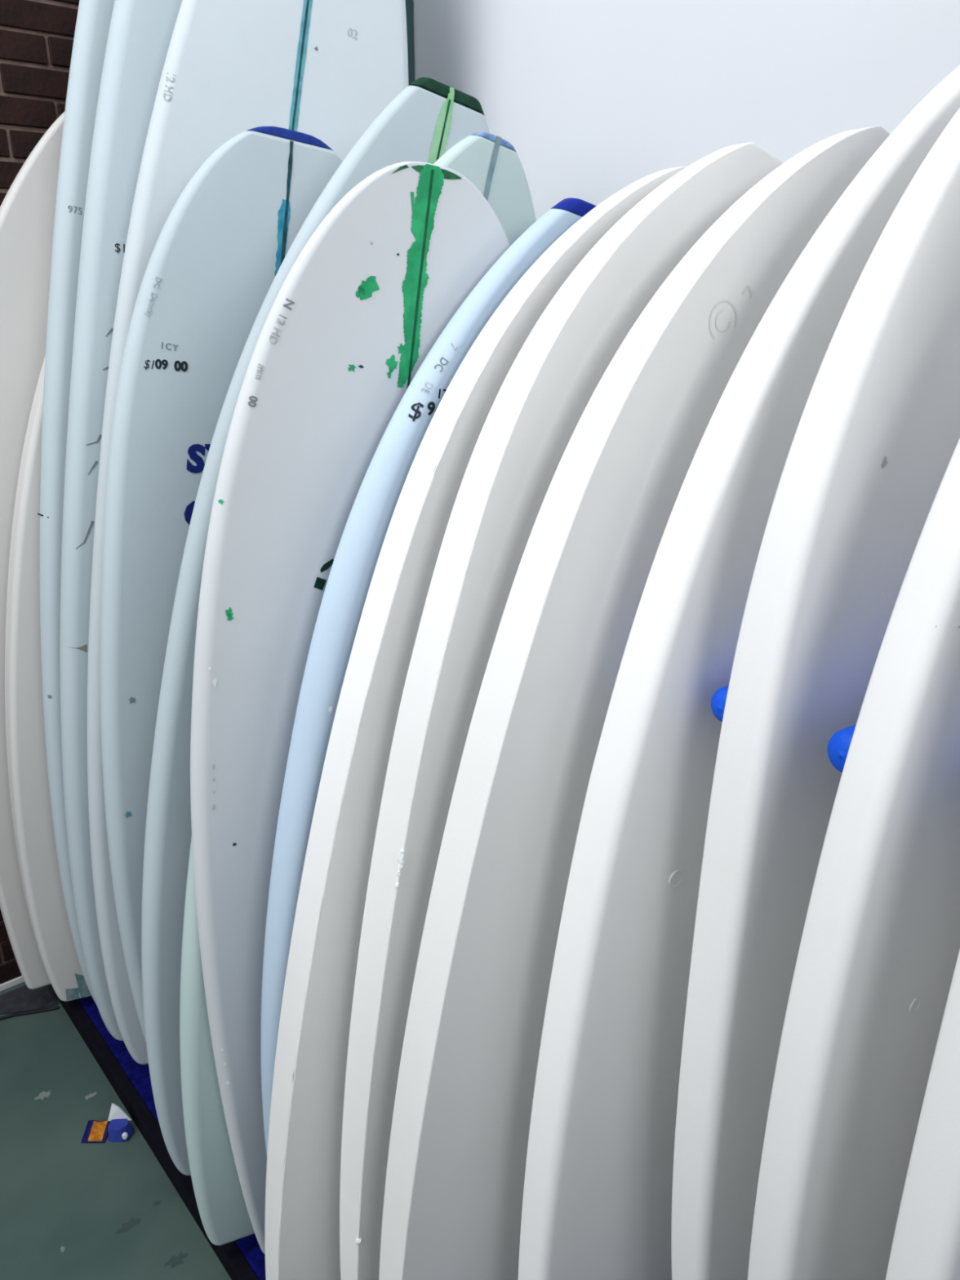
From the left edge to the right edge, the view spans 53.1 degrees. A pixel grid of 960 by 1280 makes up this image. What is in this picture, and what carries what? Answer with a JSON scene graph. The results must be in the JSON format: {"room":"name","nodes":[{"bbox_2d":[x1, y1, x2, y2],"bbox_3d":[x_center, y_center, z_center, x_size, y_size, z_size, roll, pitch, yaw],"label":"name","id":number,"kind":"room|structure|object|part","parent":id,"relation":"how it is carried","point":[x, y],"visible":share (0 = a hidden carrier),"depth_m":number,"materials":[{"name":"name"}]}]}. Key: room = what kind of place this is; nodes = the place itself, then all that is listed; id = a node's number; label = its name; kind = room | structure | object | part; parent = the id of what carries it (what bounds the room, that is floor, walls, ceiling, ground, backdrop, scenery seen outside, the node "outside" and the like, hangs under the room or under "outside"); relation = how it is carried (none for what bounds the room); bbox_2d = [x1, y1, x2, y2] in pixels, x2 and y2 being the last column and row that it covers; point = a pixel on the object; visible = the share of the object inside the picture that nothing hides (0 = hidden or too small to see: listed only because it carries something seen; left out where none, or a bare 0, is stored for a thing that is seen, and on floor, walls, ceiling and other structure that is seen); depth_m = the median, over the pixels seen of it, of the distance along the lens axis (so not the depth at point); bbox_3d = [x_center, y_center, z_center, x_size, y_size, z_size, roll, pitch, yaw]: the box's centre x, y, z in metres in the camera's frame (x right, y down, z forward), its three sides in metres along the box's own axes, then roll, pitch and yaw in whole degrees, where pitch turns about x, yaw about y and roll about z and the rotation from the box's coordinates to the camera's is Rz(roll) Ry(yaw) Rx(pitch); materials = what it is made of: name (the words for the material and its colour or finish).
{"room":"shop","nodes":[
{"label":"shop","id":0,"kind":"room"},
{"bbox_2d":[0,0,79,984],"bbox_3d":[-1.892,-0.552,1.536,3.600,3.400,0.207,-16,25,-37],"label":"wall","id":1,"kind":"structure","parent":0,"point":[37,37],"depth_m":2.02,"materials":[{"name":"brown brick"}]},
{"bbox_2d":[0,975,24,991],"bbox_3d":[-1.828,1.065,2.036,3.600,0.018,0.018,-16,25,-37],"label":"baseboard","id":2,"kind":"structure","parent":1,"relation":"attached to","point":[19,980],"depth_m":2.50,"materials":[{"name":"white paint"}]},
{"bbox_2d":[0,982,231,1279],"bbox_3d":[-0.996,1.929,-0.195,5.800,0.101,5.200,-16,25,-37],"label":"floor","id":3,"kind":"structure","parent":0,"point":[71,1209],"depth_m":1.95,"materials":[{"name":"green paint"}]},
{"bbox_2d":[0,985,57,1014],"bbox_3d":[-1.478,1.013,2.200,0.956,0.006,0.123,-16,25,-37],"label":"floor mat","id":4,"kind":"object","parent":3,"relation":"on","point":[21,999],"visible":0.78,"depth_m":2.45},
{"bbox_2d":[0,1005,58,1020],"bbox_3d":[-1.516,1.022,2.169,1.059,0.008,0.048,-13,23,-32],"label":"power cable","id":5,"kind":"object","parent":3,"relation":"on","point":[56,1006],"visible":1,"depth_m":2.41,"materials":[{"name":"black rubber"}]},
{"bbox_2d":[80,1102,134,1142],"bbox_3d":[-0.797,1.033,2.057,0.104,0.065,0.047,0,20,0],"label":"wrapper","id":6,"kind":"object","parent":3,"relation":"on","point":[117,1128],"visible":1,"depth_m":2.06,"materials":[{"name":"blue plastic"}]},
{"bbox_3d":[-0.824,1.055,2.064,0.050,0.015,0.046,0,20,0],"label":"foil panel","id":7,"kind":"part","parent":6,"relation":"part of","materials":[{"name":"orange"}]},
{"bbox_2d":[49,984,266,1279],"bbox_3d":[0.259,1.191,1.637,0.936,0.051,3.210,-16,25,-37],"label":"platform","id":8,"kind":"object","parent":3,"relation":"on","point":[242,1259],"visible":0.06,"depth_m":2.09,"materials":[{"name":"blue carpet"}]},
{"bbox_2d":[0,111,64,989],"bbox_3d":[-0.903,-0.102,2.213,0.604,1.994,0.093,-15,25,-36],"label":"surfboard blank","id":9,"kind":"object","parent":8,"relation":"on","point":[28,209],"visible":0.23,"depth_m":1.97,"materials":[{"name":"white plastic"}]},
{"bbox_2d":[4,355,91,1001],"bbox_3d":[-0.780,-0.043,2.192,0.657,1.898,0.084,-14,24,-33],"label":"surfboard blank","id":10,"kind":"object","parent":8,"relation":"on","point":[27,763],"visible":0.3,"depth_m":2.09,"materials":[{"name":"white plastic"}]},
{"bbox_2d":[37,0,114,1004],"bbox_3d":[-0.618,-0.494,2.021,0.782,2.862,0.084,-12,23,-31],"label":"surfboard blank","id":11,"kind":"object","parent":8,"relation":"on","point":[94,17],"visible":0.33,"depth_m":1.84,"materials":[{"name":"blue plastic"}]},
{"bbox_2d":[59,0,182,1040],"bbox_3d":[-0.521,-0.412,1.944,0.821,2.760,0.096,-10,22,-26],"label":"surfboard blank","id":12,"kind":"object","parent":8,"relation":"on","point":[140,32],"visible":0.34,"depth_m":1.75,"materials":[{"name":"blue plastic"}]},
{"bbox_2d":[100,126,342,1041],"bbox_3d":[-0.427,0.070,1.865,0.636,1.907,0.073,-11,23,-29],"label":"surfboard blank","id":13,"kind":"object","parent":8,"relation":"on","point":[216,257],"visible":0.42,"depth_m":1.62,"materials":[{"name":"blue plastic"}]},
{"bbox_2d":[87,0,408,1064],"bbox_3d":[-0.470,-0.251,1.899,0.752,2.487,0.070,-10,22,-26],"label":"surfboard blank","id":14,"kind":"object","parent":8,"relation":"on","point":[325,70],"visible":0.33,"depth_m":1.68,"materials":[{"name":"grey plastic"}]},
{"bbox_2d":[141,77,489,1175],"bbox_3d":[-0.278,0.101,1.707,0.750,1.955,0.091,-10,22,-26],"label":"surfboard blank","id":15,"kind":"object","parent":8,"relation":"on","point":[429,117],"visible":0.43,"depth_m":1.54,"materials":[{"name":"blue plastic"}]},
{"bbox_2d":[190,161,510,1253],"bbox_3d":[-0.160,0.242,1.531,0.598,1.809,0.104,-12,23,-29],"label":"surfboard blank","id":16,"kind":"object","parent":8,"relation":"on","point":[365,301],"visible":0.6,"depth_m":1.30,"materials":[{"name":"white plastic"}]},
{"bbox_2d":[179,132,536,1245],"bbox_3d":[-0.198,0.190,1.594,0.710,1.864,0.094,-11,23,-28],"label":"surfboard blank","id":17,"kind":"object","parent":8,"relation":"on","point":[491,162],"visible":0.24,"depth_m":1.56,"materials":[{"name":"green plastic"}]},
{"bbox_2d":[261,197,596,1154],"bbox_3d":[-0.039,0.260,1.533,0.715,1.773,0.077,-13,23,-32],"label":"surfboard blank","id":18,"kind":"object","parent":8,"relation":"on","point":[362,538],"visible":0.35,"depth_m":1.30,"materials":[{"name":"blue"}]},
{"bbox_2d":[264,166,686,1279],"bbox_3d":[0.033,0.256,1.484,0.883,1.814,0.081,-13,24,-32],"label":"surfboard blank","id":19,"kind":"object","parent":8,"relation":"on","point":[303,1189],"visible":0.32,"depth_m":1.30,"materials":[{"name":"white plastic"}]},
{"bbox_2d":[339,142,783,1279],"bbox_3d":[0.138,0.268,1.429,0.826,1.830,0.079,-13,24,-32],"label":"surfboard blank","id":20,"kind":"object","parent":8,"relation":"on","point":[528,428],"visible":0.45,"depth_m":1.19,"materials":[{"name":"white plastic"}]},
{"bbox_2d":[378,125,890,1279],"bbox_3d":[0.221,0.291,1.348,0.868,1.841,0.077,-13,23,-32],"label":"surfboard blank","id":21,"kind":"object","parent":8,"relation":"on","point":[452,1209],"visible":0.46,"depth_m":1.15,"materials":[{"name":"white plastic"}]},
{"bbox_2d":[518,65,959,1279],"bbox_3d":[0.372,0.275,1.291,0.750,1.909,0.074,-13,23,-31],"label":"surfboard blank","id":22,"kind":"object","parent":8,"relation":"on","point":[597,1201],"visible":0.54,"depth_m":1.11,"materials":[{"name":"white plastic"}]},
{"bbox_2d":[671,107,959,1279],"bbox_3d":[0.501,0.316,1.247,0.582,1.861,0.076,-13,24,-32],"label":"surfboard blank","id":23,"kind":"object","parent":8,"relation":"on","point":[877,437],"visible":0.59,"depth_m":1.01,"materials":[{"name":"white plastic"}]},
{"bbox_2d":[747,438,959,1279],"bbox_3d":[0.578,0.347,1.117,0.616,1.892,0.066,-12,23,-30],"label":"surfboard blank","id":24,"kind":"object","parent":8,"relation":"on","point":[879,948],"visible":0.89,"depth_m":0.96,"materials":[{"name":"white plastic"}]},
{"bbox_2d":[885,949,959,1279],"bbox_3d":[0.681,0.248,0.977,0.617,2.173,0.073,-12,23,-31],"label":"surfboard blank","id":25,"kind":"object","parent":8,"relation":"on","point":[926,1244],"visible":1,"depth_m":0.90,"materials":[{"name":"white plastic"}]},
{"bbox_2d":[413,0,959,220],"bbox_3d":[1.130,-0.321,0.892,0.150,3.400,5.200,-16,25,-37],"label":"wall","id":26,"kind":"structure","parent":0,"point":[593,99],"depth_m":1.59,"materials":[{"name":"white paint"}]},
{"bbox_2d":[404,0,414,85],"bbox_3d":[-0.168,-0.796,2.216,0.030,3.400,0.056,-16,25,-37],"label":"trim","id":27,"kind":"structure","parent":26,"relation":"attached to","point":[409,3],"depth_m":2.03,"materials":[{"name":"teal paint"}]},
{"bbox_2d":[711,685,728,722],"bbox_3d":[0.499,0.021,1.219,0.570,0.044,0.044,-13,24,-32],"label":"peg","id":28,"kind":"object","parent":26,"relation":"attached to","point":[718,699],"visible":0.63,"depth_m":1.07,"materials":[{"name":"blue plastic"}]},
{"bbox_2d":[826,724,856,773],"bbox_3d":[0.599,0.062,1.104,0.575,0.050,0.050,-12,23,-31],"label":"peg","id":29,"kind":"object","parent":26,"relation":"attached to","point":[837,748],"visible":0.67,"depth_m":0.96,"materials":[{"name":"blue plastic"}]}
]}

